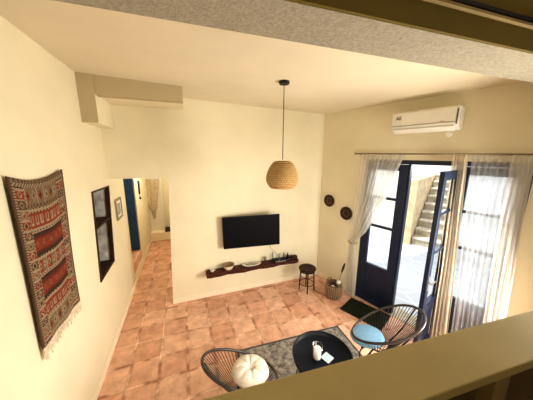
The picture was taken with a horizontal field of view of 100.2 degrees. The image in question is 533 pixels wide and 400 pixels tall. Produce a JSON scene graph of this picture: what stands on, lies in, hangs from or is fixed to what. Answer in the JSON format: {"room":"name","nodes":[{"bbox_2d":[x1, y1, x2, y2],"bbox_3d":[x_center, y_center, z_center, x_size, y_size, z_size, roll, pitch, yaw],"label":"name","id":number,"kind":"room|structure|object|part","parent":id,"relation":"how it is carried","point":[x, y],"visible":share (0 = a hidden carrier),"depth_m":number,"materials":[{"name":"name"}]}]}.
{"room":"traditional dwelling","nodes":[
{"label":"traditional dwelling","id":0,"kind":"room"},
{"bbox_2d":[0,15,150,399],"bbox_3d":[-1.961,0.218,2.242,0.250,3.450,9.000,-4,12,-20],"label":"wall","id":1,"kind":"structure","parent":0,"point":[43,133],"depth_m":1.75,"materials":[{"name":"beige paint"}]},
{"bbox_2d":[5,169,81,359],"bbox_3d":[-1.577,0.416,1.656,0.030,1.238,0.649,-4,12,-20],"label":"rug","id":2,"kind":"object","parent":1,"relation":"attached to","point":[39,207],"visible":1,"depth_m":1.57,"materials":[{"name":"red fabric"}]},
{"bbox_2d":[84,95,113,128],"bbox_3d":[-1.966,-1.028,2.602,0.145,0.310,0.585,-4,12,-20],"label":"boxing","id":3,"kind":"structure","parent":1,"relation":"attached to","point":[104,110],"depth_m":2.59,"materials":[{"name":"beige paint"}]},
{"bbox_2d":[74,72,98,122],"bbox_3d":[-1.862,-1.060,2.311,0.145,0.490,0.011,-4,12,-20],"label":"boxing","id":4,"kind":"structure","parent":3,"relation":"attached to","point":[84,81],"depth_m":2.31,"materials":[{"name":"beige paint"}]},
{"bbox_2d":[91,186,114,282],"bbox_3d":[-2.299,0.386,2.661,0.642,1.030,0.760,-4,12,-20],"label":"wall niche","id":5,"kind":"object","parent":1,"relation":"in","point":[101,203],"visible":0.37,"depth_m":2.96,"materials":[{"name":"brown wood"}]},
{"bbox_2d":[96,216,109,229],"bbox_3d":[-2.283,0.302,2.636,0.605,0.025,0.535,-4,12,-20],"label":"shelf","id":6,"kind":"object","parent":5,"relation":"attached to","point":[100,220],"depth_m":2.80,"materials":[{"name":"brown wood"}]},
{"bbox_2d":[114,197,122,220],"bbox_3d":[-2.238,0.127,3.382,0.021,0.310,0.300,-4,12,-20],"label":"picture frame","id":7,"kind":"object","parent":1,"relation":"attached to","point":[118,203],"visible":1,"depth_m":3.35,"materials":[{"name":"grey wood"}]},
{"bbox_2d":[117,202,120,214],"bbox_3d":[-2.236,0.127,3.383,0.002,0.170,0.140,-4,12,-20],"label":"print","id":8,"kind":"object","parent":7,"relation":"attached to","point":[118,203],"depth_m":3.39},
{"bbox_2d":[92,239,151,399],"bbox_3d":[-2.162,1.637,3.439,0.022,0.190,6.000,-4,12,-20],"label":"baseboard","id":9,"kind":"structure","parent":1,"relation":"attached to","point":[139,269],"depth_m":2.99,"materials":[{"name":"beige paint"}]},
{"bbox_2d":[123,179,139,249],"bbox_3d":[-3.084,0.181,4.465,0.795,1.860,0.094,-4,12,-20],"label":"door","id":10,"kind":"structure","parent":1,"relation":"in","point":[128,183],"depth_m":4.61,"materials":[{"name":"blue paint"}]},
{"bbox_3d":[-3.086,-0.222,4.389,0.590,0.800,0.011,-4,12,-20],"label":"panel","id":11,"kind":"part","parent":10,"relation":"part of","materials":[{"name":"blue paint"}]},
{"bbox_3d":[-3.092,0.641,4.564,0.590,0.700,0.011,-4,12,-20],"label":"panel","id":12,"kind":"part","parent":10,"relation":"part of","materials":[{"name":"blue paint"}]},
{"bbox_2d":[146,178,169,231],"bbox_3d":[-2.910,-0.095,6.229,0.900,1.980,0.300,-4,12,-20],"label":"wall","id":13,"kind":"structure","parent":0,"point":[158,223],"depth_m":6.37,"materials":[{"name":"beige paint"}]},
{"bbox_2d":[146,179,158,218],"bbox_3d":[-3.173,-0.020,6.205,0.387,1.122,0.031,-4,12,-20],"label":"textile","id":14,"kind":"object","parent":13,"relation":"attached to","point":[152,184],"visible":0.88,"depth_m":6.18,"materials":[{"name":"beige fabric"}]},
{"bbox_3d":[-3.188,-0.088,6.261,0.400,1.950,0.050,-4,12,-20],"label":"panel","id":15,"kind":"part","parent":13,"relation":"part of","materials":[{"name":"white paint"}]},
{"bbox_3d":[-2.978,-0.115,6.325,0.040,1.980,0.070,-4,12,-20],"label":"frame","id":16,"kind":"part","parent":13,"relation":"part of","materials":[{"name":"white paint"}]},
{"bbox_2d":[161,178,169,227],"bbox_3d":[-2.959,-0.632,6.383,1.300,3.450,0.180,-4,12,-20],"label":"wall","id":17,"kind":"structure","parent":0,"point":[164,181],"depth_m":6.44,"materials":[{"name":"beige paint"}]},
{"bbox_2d":[101,98,324,298],"bbox_3d":[-0.311,-0.090,3.817,3.960,3.450,0.140,-4,12,-20],"label":"wall","id":18,"kind":"structure","parent":0,"point":[216,158],"depth_m":3.59,"materials":[{"name":"beige paint"}]},
{"bbox_2d":[173,271,316,303],"bbox_3d":[-0.243,1.570,4.099,2.728,0.085,0.018,-4,12,-20],"label":"baseboard","id":19,"kind":"structure","parent":18,"relation":"attached to","point":[272,281],"depth_m":3.98,"materials":[{"name":"beige paint"}]},
{"bbox_2d":[222,214,279,260],"bbox_3d":[-0.245,0.682,3.815,0.969,0.889,0.166,-3,12,-11],"label":"television","id":20,"kind":"object","parent":18,"relation":"attached to","point":[255,230],"visible":1,"depth_m":3.69,"materials":[{"name":"black plastic"}]},
{"bbox_2d":[206,256,298,278],"bbox_3d":[-0.207,1.184,3.941,1.660,0.085,0.186,-4,12,-20],"label":"wall shelf","id":21,"kind":"object","parent":18,"relation":"attached to","point":[218,272],"visible":0.84,"depth_m":3.83,"materials":[{"name":"brown wood"}]},
{"bbox_2d":[222,262,233,269],"bbox_3d":[-0.642,1.127,3.763,0.200,0.090,0.200,-4,12,-20],"label":"bowl","id":22,"kind":"object","parent":21,"relation":"on","point":[227,265],"visible":1,"depth_m":3.80,"materials":[{"name":"beige ceramic"}]},
{"bbox_2d":[242,261,260,266],"bbox_3d":[-0.257,1.125,3.919,0.350,0.038,0.124,-3,12,-18],"label":"serving tray","id":23,"kind":"object","parent":21,"relation":"on","point":[249,264],"visible":1,"depth_m":3.91,"materials":[{"name":"beige ceramic"}]},
{"bbox_2d":[272,253,286,262],"bbox_3d":[0.246,1.032,4.074,0.260,0.165,0.114,-3,12,-17],"label":"router","id":24,"kind":"object","parent":21,"relation":"on","point":[282,259],"visible":0.97,"depth_m":4.07,"materials":[{"name":"black plastic"}]},
{"bbox_2d":[97,239,414,399],"bbox_3d":[-0.038,1.828,3.303,6.360,0.100,9.000,-4,12,-20],"label":"floor","id":25,"kind":"structure","parent":0,"point":[161,344],"depth_m":3.16,"materials":[{"name":"tile"}]},
{"bbox_2d":[132,249,141,273],"bbox_3d":[-3.092,1.365,4.316,1.085,0.360,0.840,-4,12,-20],"label":"step","id":26,"kind":"structure","parent":25,"relation":"on","point":[136,254],"depth_m":4.52,"materials":[{"name":"ceramic"}]},
{"bbox_2d":[150,229,170,240],"bbox_3d":[-2.771,0.981,6.515,1.060,0.240,0.320,-4,12,-20],"label":"step","id":27,"kind":"structure","parent":25,"relation":"on","point":[156,235],"depth_m":6.28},
{"bbox_2d":[237,325,361,381],"bbox_3d":[0.544,1.982,2.277,1.450,0.013,1.500,-3,12,-17],"label":"area rug","id":28,"kind":"object","parent":25,"relation":"on","point":[278,353],"visible":0.27,"depth_m":2.76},
{"bbox_2d":[200,348,278,391],"bbox_3d":[-0.206,1.628,1.973,0.650,0.799,0.686,8,14,34],"label":"chair","id":29,"kind":"object","parent":28,"relation":"on","point":[210,373],"visible":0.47,"depth_m":1.98,"materials":[{"name":"black metal"}]},
{"bbox_2d":[232,354,268,388],"bbox_3d":[-0.152,1.596,2.084,0.346,0.139,0.344,8,14,34],"label":"seat cushion","id":30,"kind":"object","parent":29,"relation":"on","point":[248,370],"visible":0.94,"depth_m":2.02,"materials":[{"name":"beige fabric"}]},
{"bbox_2d":[292,331,353,373],"bbox_3d":[0.548,1.741,2.244,0.588,0.470,0.588,-4,12,-20],"label":"coffee table","id":31,"kind":"object","parent":28,"relation":"on","point":[302,349],"visible":0.62,"depth_m":2.28,"materials":[{"name":"black paint"}]},
{"bbox_2d":[321,352,333,363],"bbox_3d":[0.598,1.553,2.197,0.090,0.006,0.090,-9,15,-40],"label":"coaster","id":32,"kind":"object","parent":31,"relation":"on","point":[326,357],"visible":0.98,"depth_m":2.19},
{"bbox_3d":[0.495,1.481,2.176,0.106,0.151,0.106,-4,12,-20],"label":"glass","id":33,"kind":"object","parent":31,"relation":"on","visible":0},
{"bbox_2d":[313,345,320,360],"bbox_3d":[0.494,1.485,2.176,0.074,0.125,0.074,-4,12,-20],"label":"pillar candle","id":34,"kind":"object","parent":33,"relation":"in","point":[317,349],"visible":1,"depth_m":2.15,"materials":[{"name":"white wax"}]},
{"bbox_2d":[351,304,426,356],"bbox_3d":[1.316,1.534,2.492,0.686,0.799,0.650,7,13,29],"label":"chair","id":35,"kind":"object","parent":28,"relation":"on","point":[390,344],"visible":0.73,"depth_m":2.46,"materials":[{"name":"black metal"}]},
{"bbox_2d":[350,324,384,348],"bbox_3d":[1.159,1.564,2.572,0.362,0.088,0.364,6,13,24],"label":"seat cushion","id":36,"kind":"object","parent":35,"relation":"on","point":[365,332],"visible":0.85,"depth_m":2.54,"materials":[{"name":"blue fabric"}]},
{"bbox_2d":[298,264,315,293],"bbox_3d":[0.727,1.414,4.009,0.304,0.440,0.304,-4,12,-20],"label":"stool","id":37,"kind":"object","parent":25,"relation":"on","point":[307,269],"visible":1,"depth_m":3.94,"materials":[{"name":"brown wood"}]},
{"bbox_3d":[0.729,1.218,3.969,0.304,0.040,0.304,-4,12,-20],"label":"seat","id":38,"kind":"part","parent":37,"relation":"part of","materials":[{"name":"brown wood"}]},
{"bbox_3d":[0.851,1.436,4.004,0.040,0.401,0.022,1,12,2],"label":"leg","id":39,"kind":"part","parent":37,"relation":"part of","materials":[{"name":"black metal"}]},
{"bbox_2d":[325,277,342,299],"bbox_3d":[1.156,1.527,3.835,0.292,0.293,0.291,-4,12,-20],"label":"wicker basket","id":40,"kind":"object","parent":25,"relation":"on","point":[333,293],"visible":0.9,"depth_m":3.74,"materials":[{"name":"wicker"}]},
{"bbox_2d":[336,263,344,285],"bbox_3d":[1.246,1.351,3.813,0.171,0.573,0.070,-4,12,-20],"label":"brush","id":41,"kind":"object","parent":40,"relation":"in","point":[338,282],"visible":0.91,"depth_m":3.79,"materials":[{"name":"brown wood"}]},
{"bbox_2d":[340,297,390,329],"bbox_3d":[1.529,1.746,3.464,0.400,0.015,0.620,-11,16,-43],"label":"door mat","id":42,"kind":"object","parent":25,"relation":"on","point":[354,307],"visible":0.8,"depth_m":3.46,"materials":[{"name":"black fabric"}]},
{"bbox_2d":[357,296,416,326],"bbox_3d":[2.147,1.814,3.318,0.260,0.072,1.680,-8,14,-36],"label":"threshold","id":43,"kind":"object","parent":25,"relation":"on","point":[397,308],"visible":0.21,"depth_m":3.40,"materials":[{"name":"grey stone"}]},
{"bbox_2d":[0,0,524,113],"bbox_3d":[0.718,-1.419,2.593,5.900,0.445,3.000,-4,12,-20],"label":"ceiling","id":44,"kind":"structure","parent":0,"point":[209,64],"depth_m":1.90,"materials":[{"name":"beige paint"}]},
{"bbox_2d":[92,75,182,103],"bbox_3d":[-1.479,-1.240,2.494,1.010,0.205,0.120,-4,12,-20],"label":"boxing","id":45,"kind":"structure","parent":44,"relation":"attached to","point":[104,86],"depth_m":2.46,"materials":[{"name":"beige paint"}]},
{"bbox_2d":[101,97,182,109],"bbox_3d":[-1.580,-1.300,2.760,1.010,0.195,0.460,-4,12,-20],"label":"boxing","id":46,"kind":"structure","parent":44,"relation":"attached to","point":[113,101],"depth_m":2.79,"materials":[{"name":"beige paint"}]},
{"bbox_2d":[266,80,298,188],"bbox_3d":[0.181,-0.688,2.432,0.366,1.116,0.366,-4,12,-20],"label":"pendant lamp","id":47,"kind":"object","parent":44,"relation":"hanging from","point":[281,174],"visible":1,"depth_m":2.38,"materials":[{"name":"beige wicker"}]},
{"bbox_3d":[0.178,-0.288,2.513,0.362,0.301,0.362,-4,12,-20],"label":"lamp shade","id":48,"kind":"part","parent":47,"relation":"part of","materials":[{"name":"beige wicker"}]},
{"bbox_3d":[0.182,-0.831,2.402,0.008,0.783,0.008,-4,12,-20],"label":"cord","id":49,"kind":"part","parent":47,"relation":"part of","materials":[{"name":"black metal"}]},
{"bbox_2d":[54,0,532,82],"bbox_3d":[0.865,-1.063,1.116,4.500,0.550,0.319,-3,12,-17],"label":"beam","id":50,"kind":"structure","parent":44,"relation":"attached to","point":[286,20],"depth_m":1.01,"materials":[{"name":"grey paint"}]},
{"bbox_2d":[287,0,532,53],"bbox_3d":[0.910,-1.039,0.997,4.490,0.548,0.015,-3,12,-16],"label":"wall","id":51,"kind":"structure","parent":0,"point":[419,14],"depth_m":1.01,"materials":[{"name":"paint"}]},
{"bbox_2d":[422,0,532,29],"bbox_3d":[0.915,-0.870,1.015,4.491,0.012,0.021,-3,12,-16],"label":"rail","id":52,"kind":"object","parent":51,"relation":"attached to","point":[447,3],"visible":1,"depth_m":1.04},
{"bbox_2d":[450,0,532,22],"bbox_3d":[0.914,-0.895,1.013,4.490,0.018,0.016,-3,12,-16],"label":"rail","id":53,"kind":"object","parent":52,"relation":"on","point":[472,3],"visible":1,"depth_m":1.06,"materials":[{"name":"black metal"}]},
{"bbox_2d":[317,82,532,316],"bbox_3d":[2.621,0.229,2.354,0.250,3.450,6.000,-8,14,-36],"label":"wall","id":54,"kind":"structure","parent":0,"point":[497,119],"depth_m":2.85,"materials":[{"name":"beige paint"}]},
{"bbox_2d":[324,195,333,206],"bbox_3d":[1.148,0.012,4.092,0.025,0.220,0.220,-8,14,-36],"label":"woven plate","id":55,"kind":"object","parent":54,"relation":"attached to","point":[328,200],"visible":1,"depth_m":4.09,"materials":[{"name":"brown wicker"}]},
{"bbox_2d":[318,272,345,290],"bbox_3d":[1.296,1.561,4.198,0.018,0.085,0.800,-8,14,-36],"label":"baseboard","id":56,"kind":"structure","parent":54,"relation":"attached to","point":[321,275],"depth_m":4.37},
{"bbox_2d":[340,207,351,219],"bbox_3d":[1.367,0.230,3.833,0.025,0.229,0.229,-8,14,-36],"label":"woven plate","id":57,"kind":"object","parent":54,"relation":"attached to","point":[345,212],"visible":1,"depth_m":3.83,"materials":[{"name":"brown wicker"}]},
{"bbox_2d":[356,164,408,313],"bbox_3d":[1.747,0.594,3.447,0.045,2.275,0.560,-8,14,-36],"label":"door","id":58,"kind":"structure","parent":54,"relation":"in","point":[374,282],"depth_m":3.45,"materials":[{"name":"blue paint"}]},
{"bbox_3d":[1.739,1.653,3.662,0.045,0.115,0.340,-8,14,-36],"label":"rail","id":59,"kind":"part","parent":58,"relation":"part of","materials":[{"name":"blue paint"}]},
{"bbox_3d":[1.742,1.361,3.603,0.023,0.520,0.340,-8,14,-36],"label":"panel","id":60,"kind":"part","parent":58,"relation":"part of","materials":[{"name":"blue paint"}]},
{"bbox_3d":[1.743,1.091,3.548,0.045,0.090,0.340,-8,14,-36],"label":"rail","id":61,"kind":"part","parent":58,"relation":"part of","materials":[{"name":"blue paint"}]},
{"bbox_2d":[392,105,465,136],"bbox_3d":[1.917,-0.922,2.705,0.206,0.322,0.693,-8,14,-36],"label":"air conditioner","id":62,"kind":"object","parent":54,"relation":"attached to","point":[449,118],"visible":1,"depth_m":2.58,"materials":[{"name":"white plastic"}]},
{"bbox_3d":[1.837,-0.976,2.646,0.015,0.148,0.660,-8,14,-36],"label":"panel","id":63,"kind":"part","parent":62,"relation":"part of","materials":[{"name":"white plastic"}]},
{"bbox_2d":[413,170,457,342],"bbox_3d":[2.012,0.782,2.634,0.500,2.235,0.088,-8,14,-36],"label":"door","id":64,"kind":"structure","parent":54,"relation":"in","point":[426,304],"depth_m":2.54,"materials":[{"name":"blue paint"}]},
{"bbox_3d":[1.995,1.526,2.802,0.330,0.520,0.023,-8,14,-36],"label":"panel","id":65,"kind":"part","parent":64,"relation":"part of","materials":[{"name":"blue paint"}]},
{"bbox_3d":[1.996,1.256,2.748,0.330,0.090,0.045,-8,14,-36],"label":"rail","id":66,"kind":"part","parent":64,"relation":"part of","materials":[{"name":"blue paint"}]},
{"bbox_3d":[1.889,0.954,2.549,0.115,0.180,0.043,-8,14,-36],"label":"handle","id":67,"kind":"part","parent":64,"relation":"part of","materials":[{"name":"metal"}]},
{"bbox_3d":[2.007,-0.272,2.437,0.330,0.090,0.045,-8,14,-36],"label":"rail","id":68,"kind":"part","parent":64,"relation":"part of","materials":[{"name":"blue paint"}]},
{"bbox_2d":[354,152,532,155],"bbox_3d":[2.018,-0.560,2.724,0.105,0.050,2.040,-8,14,-36],"label":"curtain rod","id":69,"kind":"object","parent":54,"relation":"attached to","point":[355,153],"visible":0.94,"depth_m":2.54,"materials":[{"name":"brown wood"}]},
{"bbox_2d":[345,154,404,297],"bbox_3d":[1.602,0.516,3.448,0.111,2.395,0.710,-8,14,-36],"label":"curtain","id":70,"kind":"object","parent":69,"relation":"hanging from","point":[377,173],"visible":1,"depth_m":3.39,"materials":[{"name":"white fabric"}]},
{"bbox_2d":[428,155,467,337],"bbox_3d":[2.186,0.679,2.671,0.056,2.395,0.262,-8,14,-36],"label":"curtain","id":71,"kind":"object","parent":69,"relation":"hanging from","point":[441,315],"visible":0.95,"depth_m":2.65,"materials":[{"name":"beige fabric"}]},
{"bbox_2d":[451,155,532,331],"bbox_3d":[2.361,0.731,2.427,0.071,2.392,0.532,-8,14,-36],"label":"curtain","id":72,"kind":"object","parent":69,"relation":"hanging from","point":[499,186],"visible":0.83,"depth_m":2.35,"materials":[{"name":"white fabric"}]},
{"bbox_2d":[355,160,532,313],"bbox_3d":[2.087,0.653,3.030,0.090,2.340,1.680,-8,14,-36],"label":"door frame","id":73,"kind":"structure","parent":54,"relation":"attached to","point":[411,163],"depth_m":3.12,"materials":[{"name":"blue paint"}]},
{"bbox_2d":[448,167,470,332],"bbox_3d":[2.391,0.771,2.598,0.045,2.275,0.560,-8,14,-36],"label":"door","id":74,"kind":"structure","parent":54,"relation":"in","point":[468,168],"depth_m":2.61,"materials":[{"name":"blue paint"}]},
{"bbox_3d":[2.386,1.538,2.755,0.023,0.520,0.340,-8,14,-36],"label":"panel","id":75,"kind":"part","parent":74,"relation":"part of","materials":[{"name":"blue paint"}]},
{"bbox_2d":[447,368,532,399],"bbox_3d":[1.055,1.000,0.977,4.506,0.966,0.110,-3,12,-15],"label":"wall","id":76,"kind":"structure","parent":0,"point":[520,387],"depth_m":0.81,"materials":[{"name":"brown paint"}]},
{"bbox_2d":[202,310,532,399],"bbox_3d":[1.063,0.513,0.863,4.510,0.035,0.159,-3,12,-15],"label":"ledge","id":77,"kind":"object","parent":76,"relation":"on","point":[449,365],"visible":1,"depth_m":0.69,"materials":[{"name":"paint"}]},
{"bbox_2d":[475,376,510,399],"bbox_3d":[0.428,1.043,0.743,2.081,0.966,0.055,-3,12,-15],"label":"post","id":78,"kind":"object","parent":76,"relation":"attached to","point":[497,390],"visible":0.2,"depth_m":0.72,"materials":[{"name":"brown wood"}]},
{"label":"outside","id":79,"kind":"structure","parent":0,"visible":0},
{"bbox_2d":[367,231,459,316],"bbox_3d":[7.395,0.924,7.906,17.110,0.001,17.287,-4,12,-20],"label":"courtyard","id":80,"kind":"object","parent":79,"point":[413,257],"depth_m":5.03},
{"bbox_2d":[370,164,408,234],"bbox_3d":[1.801,-1.240,8.815,0.300,3.800,6.550,-11,16,-44],"label":"wall","id":81,"kind":"structure","parent":80,"relation":"on","point":[385,215],"depth_m":6.91,"materials":[{"name":"white paint"}]},
{"bbox_2d":[403,173,439,244],"bbox_3d":[5.044,0.100,7.356,3.450,1.800,0.430,-11,16,-44],"label":"wall","id":82,"kind":"structure","parent":80,"relation":"on","point":[421,184],"depth_m":6.22,"materials":[{"name":"beige paint"}]},
{"bbox_2d":[411,173,448,247],"bbox_3d":[5.585,0.174,6.898,3.330,1.845,0.950,-11,16,-44],"label":"stone staircase","id":83,"kind":"structure","parent":80,"relation":"on","point":[421,237],"depth_m":6.46,"materials":[{"name":"beige stone"}]},
{"bbox_2d":[412,165,467,175],"bbox_3d":[7.678,-1.234,7.237,0.300,4.500,9.000,-11,16,-44],"label":"wall","id":84,"kind":"structure","parent":80,"relation":"on","point":[417,169],"depth_m":8.54,"materials":[{"name":"white paint"}]},
{"bbox_2d":[457,178,469,262],"bbox_3d":[7.886,-0.040,4.134,3.800,3.400,6.030,-11,16,-44],"label":"wall","id":85,"kind":"structure","parent":80,"relation":"on","point":[465,204],"depth_m":5.08,"materials":[{"name":"paint"}]}
]}

